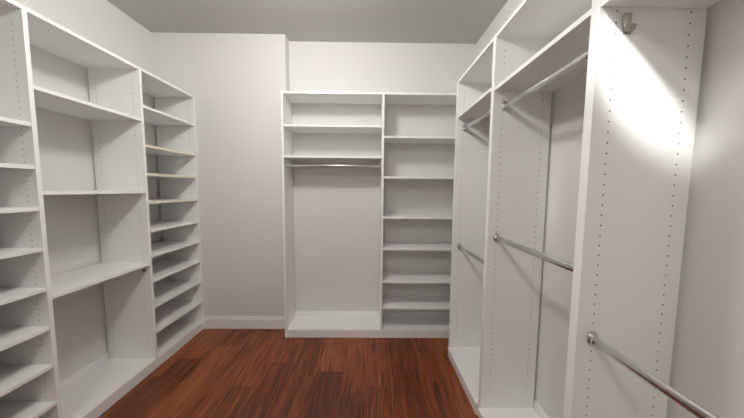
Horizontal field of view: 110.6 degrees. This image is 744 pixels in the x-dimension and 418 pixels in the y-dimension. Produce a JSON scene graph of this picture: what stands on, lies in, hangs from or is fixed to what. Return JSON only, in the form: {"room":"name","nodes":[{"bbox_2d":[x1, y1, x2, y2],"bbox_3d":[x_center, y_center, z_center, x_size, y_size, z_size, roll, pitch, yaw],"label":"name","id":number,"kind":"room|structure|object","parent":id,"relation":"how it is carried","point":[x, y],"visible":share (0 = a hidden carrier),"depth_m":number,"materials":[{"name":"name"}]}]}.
{"room":"walk-in closet","nodes":[
{"label":"walk-in closet","id":0,"kind":"room"},
{"bbox_2d":[14,0,163,381],"bbox_3d":[-2.061,-0.050,0.296,0.120,2.794,4.786,0,4,-1],"label":"wall","id":1,"kind":"structure","parent":0,"point":[66,151],"depth_m":1.76,"materials":[{"name":"paint"}]},
{"bbox_2d":[60,352,108,389],"bbox_3d":[-2.006,1.286,0.342,0.012,0.125,4.433,0,4,-1],"label":"baseboard","id":2,"kind":"structure","parent":1,"relation":"attached to","point":[100,360],"depth_m":1.80,"materials":[{"name":"white wood"}]},
{"bbox_2d":[98,329,477,417],"bbox_3d":[-0.507,1.405,0.421,3.252,0.100,4.786,0,4,-1],"label":"floor","id":3,"kind":"structure","parent":0,"point":[239,373],"depth_m":1.87,"materials":[{"name":"brown wood"}]},
{"bbox_2d":[0,0,203,417],"bbox_3d":[-1.824,0.124,1.740,0.356,2.232,1.464,0,4,-1],"label":"closet","id":4,"kind":"object","parent":3,"relation":"on","point":[150,327],"visible":1,"depth_m":1.81,"materials":[{"name":"white laminate"}]},
{"bbox_2d":[281,91,456,337],"bbox_3d":[0.090,0.085,2.459,1.790,2.232,0.262,0,4,-1],"label":"closet","id":5,"kind":"object","parent":3,"relation":"on","point":[380,326],"visible":0.79,"depth_m":2.41,"materials":[{"name":"white laminate"}]},
{"bbox_2d":[448,0,722,417],"bbox_3d":[0.819,0.196,1.090,0.337,2.232,2.043,0,4,-1],"label":"closet","id":6,"kind":"object","parent":3,"relation":"on","point":[639,62],"visible":1,"depth_m":0.85,"materials":[{"name":"white laminate"}]},
{"bbox_2d":[107,0,507,43],"bbox_3d":[-0.483,-1.480,0.200,3.252,0.100,4.786,0,4,-1],"label":"ceiling","id":7,"kind":"structure","parent":0,"point":[429,21],"depth_m":2.13,"materials":[{"name":"grey paint"}]},
{"bbox_2d":[151,32,475,315],"bbox_3d":[-0.515,-0.211,2.580,3.012,2.794,0.234,0,4,-1],"label":"wall","id":8,"kind":"structure","parent":0,"point":[235,84],"depth_m":2.52,"materials":[{"name":"paint"}]},
{"bbox_2d":[204,316,284,328],"bbox_3d":[-1.409,1.122,2.551,1.183,0.125,0.012,0,4,-1],"label":"baseboard","id":9,"kind":"structure","parent":8,"relation":"attached to","point":[244,322],"depth_m":2.55,"materials":[{"name":"white wood"}]},
{"bbox_2d":[295,311,448,315],"bbox_3d":[0.060,1.125,2.678,1.757,0.125,0.012,0,4,-1],"label":"baseboard","id":10,"kind":"structure","parent":8,"relation":"attached to","point":[297,313],"depth_m":2.67,"materials":[{"name":"white wood"}]},
{"bbox_2d":[475,0,743,417],"bbox_3d":[1.070,-0.025,0.325,0.120,2.794,4.786,0,4,-1],"label":"wall","id":11,"kind":"structure","parent":0,"point":[707,368],"depth_m":0.78,"materials":[{"name":"paint"}]},
{"bbox_2d":[533,399,548,417],"bbox_3d":[0.993,1.305,0.426,0.012,0.125,4.546,0,4,-1],"label":"baseboard","id":12,"kind":"structure","parent":11,"relation":"attached to","point":[536,406],"depth_m":1.51,"materials":[{"name":"white wood"}]}
]}

